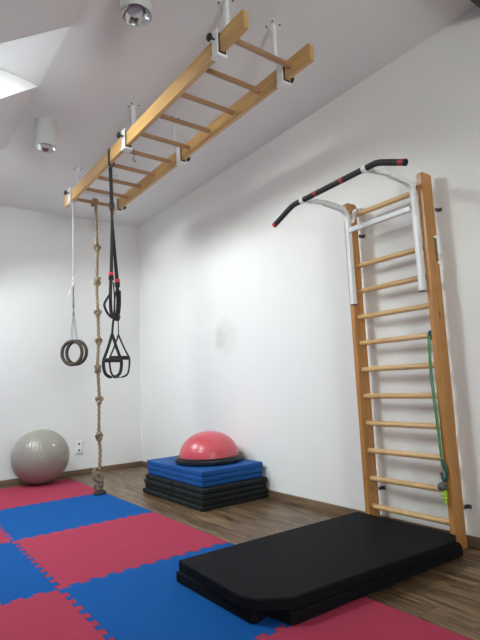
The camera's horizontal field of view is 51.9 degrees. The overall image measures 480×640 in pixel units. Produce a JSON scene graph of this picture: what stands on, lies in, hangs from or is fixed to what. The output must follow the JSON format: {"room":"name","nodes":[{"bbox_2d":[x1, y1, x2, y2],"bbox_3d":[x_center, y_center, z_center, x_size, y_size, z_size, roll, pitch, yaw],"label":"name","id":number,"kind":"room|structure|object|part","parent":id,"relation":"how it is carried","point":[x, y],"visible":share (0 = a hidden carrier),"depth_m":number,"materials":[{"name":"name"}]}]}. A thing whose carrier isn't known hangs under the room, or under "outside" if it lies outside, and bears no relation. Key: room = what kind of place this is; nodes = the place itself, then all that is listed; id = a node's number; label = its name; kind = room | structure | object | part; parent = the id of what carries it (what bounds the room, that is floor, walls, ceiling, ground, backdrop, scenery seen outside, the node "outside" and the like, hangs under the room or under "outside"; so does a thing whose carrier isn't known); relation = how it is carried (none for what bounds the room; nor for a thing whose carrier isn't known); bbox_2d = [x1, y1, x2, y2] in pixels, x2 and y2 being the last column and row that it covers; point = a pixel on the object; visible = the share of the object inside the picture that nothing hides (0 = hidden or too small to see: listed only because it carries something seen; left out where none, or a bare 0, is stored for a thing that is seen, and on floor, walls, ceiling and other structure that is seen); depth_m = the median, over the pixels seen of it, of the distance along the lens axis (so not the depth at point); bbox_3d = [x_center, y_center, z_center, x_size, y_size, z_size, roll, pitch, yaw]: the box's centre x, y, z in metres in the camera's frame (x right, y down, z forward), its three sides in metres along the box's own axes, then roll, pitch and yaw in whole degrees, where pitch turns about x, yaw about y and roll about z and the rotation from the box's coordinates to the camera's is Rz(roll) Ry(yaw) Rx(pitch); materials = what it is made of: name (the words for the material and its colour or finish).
{"room":"home gym","nodes":[
{"label":"home gym","id":0,"kind":"room"},
{"bbox_2d":[0,0,83,158],"bbox_3d":[-1.430,-1.138,1.399,2.405,1.977,8.026,3,-9,-36],"label":"skylight","id":1,"kind":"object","parent":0,"point":[32,32],"depth_m":3.04,"materials":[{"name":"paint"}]},
{"bbox_2d":[0,206,141,480],"bbox_3d":[-3.064,-0.154,5.143,4.288,3.805,0.120,3,-9,-36],"label":"wall","id":2,"kind":"structure","parent":0,"point":[38,391],"depth_m":5.76,"materials":[{"name":"paint"}]},
{"bbox_2d":[0,461,140,485],"bbox_3d":[-2.897,1.696,4.882,4.152,0.058,0.016,3,-9,-36],"label":"baseboard","id":3,"kind":"structure","parent":2,"relation":"attached to","point":[138,463],"depth_m":5.68,"materials":[{"name":"brown wood"}]},
{"bbox_2d":[75,440,81,453],"bbox_3d":[-1.859,1.468,5.688,0.082,0.146,0.020,3,-9,-36],"label":"wall socket","id":4,"kind":"object","parent":2,"relation":"attached to","point":[78,444],"visible":1,"depth_m":5.68,"materials":[{"name":"white plastic"}]},
{"bbox_2d":[0,0,476,227],"bbox_3d":[0.258,-1.872,2.773,1.883,0.200,8.026,3,-9,-36],"label":"ceiling","id":5,"kind":"structure","parent":0,"point":[103,63],"depth_m":3.43,"materials":[{"name":"paint"}]},
{"bbox_2d":[34,117,56,152],"bbox_3d":[-1.519,-1.445,3.849,0.166,0.212,0.166,3,-9,-36],"label":"ceiling lamp","id":6,"kind":"object","parent":5,"relation":"attached to","point":[45,128],"visible":1,"depth_m":3.79,"materials":[{"name":"grey metal"}]},
{"bbox_3d":[-1.515,-1.368,3.839,0.080,0.035,0.080,3,-9,-36],"label":"bulb","id":7,"kind":"part","parent":6,"relation":"part of","materials":[{"name":"clear glass"}]},
{"bbox_2d":[64,165,125,213],"bbox_3d":[-1.391,-1.255,4.761,0.605,0.371,0.084,3,-9,-36],"label":"bracket","id":8,"kind":"object","parent":5,"relation":"attached to","point":[78,168],"visible":0.72,"depth_m":4.72,"materials":[{"name":"white metal"}]},
{"bbox_2d":[119,0,151,26],"bbox_3d":[-0.536,-1.659,2.528,0.166,0.212,0.166,3,-9,-36],"label":"ceiling lamp","id":9,"kind":"object","parent":5,"relation":"attached to","point":[135,13],"visible":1,"depth_m":2.52,"materials":[{"name":"silver glass"}]},
{"bbox_3d":[-0.533,-1.582,2.518,0.080,0.035,0.080,3,-9,-36],"label":"bulb","id":10,"kind":"part","parent":9,"relation":"part of","materials":[{"name":"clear glass"}]},
{"bbox_2d":[116,101,189,166],"bbox_3d":[-0.652,-1.416,3.766,0.605,0.371,0.084,3,-9,-36],"label":"bracket","id":11,"kind":"object","parent":5,"relation":"attached to","point":[134,106],"visible":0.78,"depth_m":3.70,"materials":[{"name":"white metal"}]},
{"bbox_3d":[-0.797,-1.604,3.689,0.084,0.004,0.084,3,-9,-36],"label":"ceiling plate","id":12,"kind":"part","parent":11,"relation":"part of","materials":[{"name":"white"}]},
{"bbox_2d":[206,0,293,89],"bbox_3d":[0.067,-1.572,2.799,0.605,0.371,0.084,3,-9,-36],"label":"bracket","id":13,"kind":"object","parent":5,"relation":"attached to","point":[272,25],"visible":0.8,"depth_m":2.75,"materials":[{"name":"white metal"}]},
{"bbox_2d":[65,9,313,214],"bbox_3d":[-0.640,-1.311,3.742,0.488,0.105,2.885,3,-9,-36],"label":"ladder","id":14,"kind":"object","parent":13,"relation":"hanging from","point":[230,35],"visible":0.96,"depth_m":3.25,"materials":[{"name":"brown wood"}]},
{"bbox_2d":[68,188,77,341],"bbox_3d":[-1.516,-0.507,4.497,0.035,1.451,0.128,-6,-8,26],"label":"rope","id":15,"kind":"object","parent":14,"relation":"hanging from","point":[73,269],"visible":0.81,"depth_m":4.49,"materials":[{"name":"white fabric"}]},
{"bbox_2d":[60,340,83,365],"bbox_3d":[-1.493,0.292,4.378,0.238,0.237,0.030,-5,-8,17],"label":"ring","id":16,"kind":"object","parent":15,"relation":"hanging from","point":[66,343],"visible":1,"depth_m":4.36,"materials":[{"name":"grey plastic"}]},
{"bbox_3d":[-1.530,-0.731,4.517,0.008,0.752,0.014,-9,-9,39],"label":"cord","id":17,"kind":"part","parent":15,"relation":"part of","materials":[{"name":"white fabric"}]},
{"bbox_3d":[-1.494,-0.052,4.452,0.018,0.535,0.107,-5,-8,15],"label":"cord","id":18,"kind":"part","parent":15,"relation":"part of","materials":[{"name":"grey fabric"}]},
{"bbox_2d":[65,339,87,365],"bbox_3d":[-1.472,0.294,4.439,0.238,0.237,0.030,-5,-8,17],"label":"ring","id":19,"kind":"object","parent":15,"relation":"hanging from","point":[83,360],"visible":0.75,"depth_m":4.42,"materials":[{"name":"black plastic"}]},
{"bbox_2d":[91,198,105,494],"bbox_3d":[-1.337,0.195,4.630,0.141,2.785,0.096,3,-9,-36],"label":"rope","id":20,"kind":"object","parent":14,"relation":"hanging from","point":[99,480],"visible":1,"depth_m":4.58,"materials":[{"name":"beige fabric"}]},
{"bbox_2d":[102,148,129,378],"bbox_3d":[-0.955,-0.452,3.769,0.239,1.786,0.071,3,-9,-36],"label":"trainer","id":21,"kind":"object","parent":14,"relation":"hanging from","point":[114,314],"visible":0.97,"depth_m":3.72,"materials":[{"name":"black fabric"}]},
{"bbox_3d":[-0.456,-1.302,3.878,0.031,0.105,2.885,3,-9,-36],"label":"rail","id":22,"kind":"part","parent":14,"relation":"part of","materials":[{"name":"brown wood"}]},
{"bbox_3d":[-0.155,-1.501,2.622,0.043,0.042,0.045,3,-9,-36],"label":"knob","id":23,"kind":"part","parent":13,"relation":"part of","materials":[{"name":"black plastic"}]},
{"bbox_3d":[-0.078,-1.761,2.722,0.084,0.004,0.084,3,-9,-36],"label":"ceiling plate","id":24,"kind":"part","parent":13,"relation":"part of","materials":[{"name":"white metal"}]},
{"bbox_3d":[0.196,-1.747,2.923,0.084,0.004,0.084,3,-9,-36],"label":"ceiling plate","id":25,"kind":"part","parent":13,"relation":"part of","materials":[{"name":"white metal"}]},
{"bbox_2d":[470,0,479,7],"bbox_3d":[0.726,-1.822,2.151,1.863,0.100,0.235,3,-9,-36],"label":"beam","id":26,"kind":"structure","parent":5,"relation":"attached to","point":[476,2],"depth_m":2.68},
{"bbox_2d":[0,466,479,639],"bbox_3d":[-0.517,1.268,1.689,4.408,0.120,8.266,3,-9,-36],"label":"floor","id":27,"kind":"structure","parent":0,"point":[446,595],"depth_m":3.19,"materials":[{"name":"laminate"}]},
{"bbox_2d":[143,487,266,511],"bbox_3d":[-0.335,1.519,4.343,0.655,0.040,1.030,3,-9,-36],"label":"mat","id":28,"kind":"object","parent":27,"relation":"on","point":[194,506],"visible":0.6,"depth_m":3.98,"materials":[{"name":"black leather"}]},
{"bbox_3d":[-0.486,1.552,4.547,0.655,0.040,0.518,3,-9,-36],"label":"panel","id":29,"kind":"part","parent":28,"relation":"part of","materials":[{"name":"black leather"}]},
{"bbox_2d":[145,484,267,505],"bbox_3d":[-0.322,1.476,4.344,0.645,0.040,1.015,3,-9,-36],"label":"mat","id":30,"kind":"object","parent":28,"relation":"on","point":[261,490],"visible":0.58,"depth_m":3.97,"materials":[{"name":"black leather"}]},
{"bbox_3d":[-0.470,1.509,4.545,0.645,0.040,0.510,3,-9,-36],"label":"panel","id":31,"kind":"part","parent":30,"relation":"part of","materials":[{"name":"black leather"}]},
{"bbox_2d":[144,478,266,499],"bbox_3d":[-0.330,1.435,4.345,0.645,0.040,1.015,3,-9,-36],"label":"mat","id":32,"kind":"object","parent":30,"relation":"on","point":[147,481],"visible":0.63,"depth_m":3.99,"materials":[{"name":"black leather"}]},
{"bbox_3d":[-0.479,1.467,4.545,0.645,0.040,0.510,3,-9,-36],"label":"panel","id":33,"kind":"part","parent":32,"relation":"part of","materials":[{"name":"black"}]},
{"bbox_2d":[146,473,267,494],"bbox_3d":[-0.321,1.394,4.358,0.645,0.040,1.015,3,-9,-36],"label":"mat","id":34,"kind":"object","parent":32,"relation":"on","point":[206,490],"visible":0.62,"depth_m":3.99,"materials":[{"name":"black"}]},
{"bbox_3d":[-0.470,1.427,4.559,0.645,0.040,0.510,3,-9,-36],"label":"panel","id":35,"kind":"part","parent":34,"relation":"part of","materials":[{"name":"black"}]},
{"bbox_2d":[148,469,261,487],"bbox_3d":[-0.332,1.355,4.375,0.607,0.040,0.957,3,-9,-36],"label":"mat","id":36,"kind":"object","parent":34,"relation":"on","point":[258,474],"visible":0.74,"depth_m":4.03,"materials":[{"name":"blue leather"}]},
{"bbox_2d":[147,456,262,481],"bbox_3d":[-0.336,1.294,4.382,0.612,0.082,0.965,3,-9,-36],"label":"mat","id":37,"kind":"object","parent":36,"relation":"on","point":[167,465],"visible":0.75,"depth_m":4.07,"materials":[{"name":"blue leather"}]},
{"bbox_2d":[175,431,242,465],"bbox_3d":[-0.277,1.115,4.358,0.606,0.258,0.606,3,-9,-36],"label":"dome","id":38,"kind":"object","parent":37,"relation":"on","point":[205,448],"visible":1,"depth_m":4.16,"materials":[{"name":"red plastic"}]},
{"bbox_3d":[-0.170,1.361,4.153,0.645,0.040,0.500,3,-9,-36],"label":"panel","id":39,"kind":"part","parent":34,"relation":"part of","materials":[{"name":"black"}]},
{"bbox_3d":[-0.177,1.402,4.141,0.645,0.040,0.500,3,-9,-36],"label":"panel","id":40,"kind":"part","parent":32,"relation":"part of","materials":[{"name":"black"}]},
{"bbox_3d":[-0.170,1.443,4.139,0.645,0.040,0.500,3,-9,-36],"label":"panel","id":41,"kind":"part","parent":30,"relation":"part of","materials":[{"name":"black leather"}]},
{"bbox_3d":[-0.180,1.485,4.136,0.655,0.040,0.508,3,-9,-36],"label":"panel","id":42,"kind":"part","parent":28,"relation":"part of","materials":[{"name":"black leather"}]},
{"bbox_2d":[0,479,471,639],"bbox_3d":[-1.164,1.363,2.750,1.998,0.020,4.998,3,-9,-36],"label":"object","id":43,"kind":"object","parent":27,"relation":"on","point":[145,602],"depth_m":2.38,"materials":[{"name":"rubber"}]},
{"bbox_2d":[11,429,69,484],"bbox_3d":[-2.075,1.421,5.132,0.568,0.550,0.568,-9,-10,42],"label":"ball","id":44,"kind":"object","parent":43,"relation":"on","point":[41,456],"visible":1,"depth_m":4.94,"materials":[{"name":"beige plastic"}]},
{"bbox_2d":[176,542,462,624],"bbox_3d":[0.446,1.223,2.491,1.341,0.055,0.735,3,-9,-36],"label":"exercise mat","id":45,"kind":"object","parent":43,"relation":"on","point":[293,617],"visible":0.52,"depth_m":2.10,"materials":[{"name":"black leather"}]},
{"bbox_2d":[179,511,456,611],"bbox_3d":[0.435,1.170,2.471,1.312,0.055,0.745,3,-9,-36],"label":"exercise mat","id":46,"kind":"object","parent":45,"relation":"on","point":[296,568],"visible":1,"depth_m":2.33,"materials":[{"name":"black leather"}]},
{"bbox_2d":[137,6,479,537],"bbox_3d":[1.133,-0.319,3.173,0.120,3.255,8.266,3,-9,-36],"label":"wall","id":47,"kind":"structure","parent":0,"point":[245,325],"depth_m":3.70,"materials":[{"name":"paint"}]},
{"bbox_2d":[141,461,479,548],"bbox_3d":[1.150,1.262,2.929,0.016,0.058,8.026,3,-9,-36],"label":"baseboard","id":48,"kind":"structure","parent":47,"relation":"attached to","point":[472,541],"depth_m":3.59,"materials":[{"name":"brown wood"}]},
{"bbox_2d":[343,172,471,548],"bbox_3d":[1.010,0.225,3.080,0.144,2.161,0.642,3,-9,-36],"label":"wall bars","id":49,"kind":"object","parent":47,"relation":"attached to","point":[456,521],"visible":0.92,"depth_m":2.96,"materials":[{"name":"brown wood"}]},
{"bbox_2d":[272,159,426,305],"bbox_3d":[0.747,-0.480,3.018,0.543,0.686,1.045,3,-9,-36],"label":"bar","id":50,"kind":"object","parent":49,"relation":"attached to","point":[414,208],"visible":0.98,"depth_m":2.94,"materials":[{"name":"white metal"}]},
{"bbox_3d":[0.659,-0.446,3.267,0.248,0.682,0.030,3,-9,-36],"label":"post","id":51,"kind":"part","parent":50,"relation":"part of","materials":[{"name":"white metal"}]},
{"bbox_3d":[0.965,-0.512,2.855,0.248,0.682,0.030,3,-9,-36],"label":"post","id":52,"kind":"part","parent":50,"relation":"part of","materials":[{"name":"white metal"}]},
{"bbox_3d":[1.159,-0.418,2.942,0.034,0.145,0.028,3,-9,-36],"label":"latch plate","id":53,"kind":"part","parent":49,"relation":"part of","materials":[{"name":"metal"}]},
{"bbox_2d":[428,330,447,504],"bbox_3d":[1.131,0.537,2.790,0.117,0.973,0.062,3,-9,-36],"label":"band","id":54,"kind":"object","parent":49,"relation":"hanging from","point":[442,486],"visible":0.88,"depth_m":2.76,"materials":[{"name":"teal rubber"}]}
]}

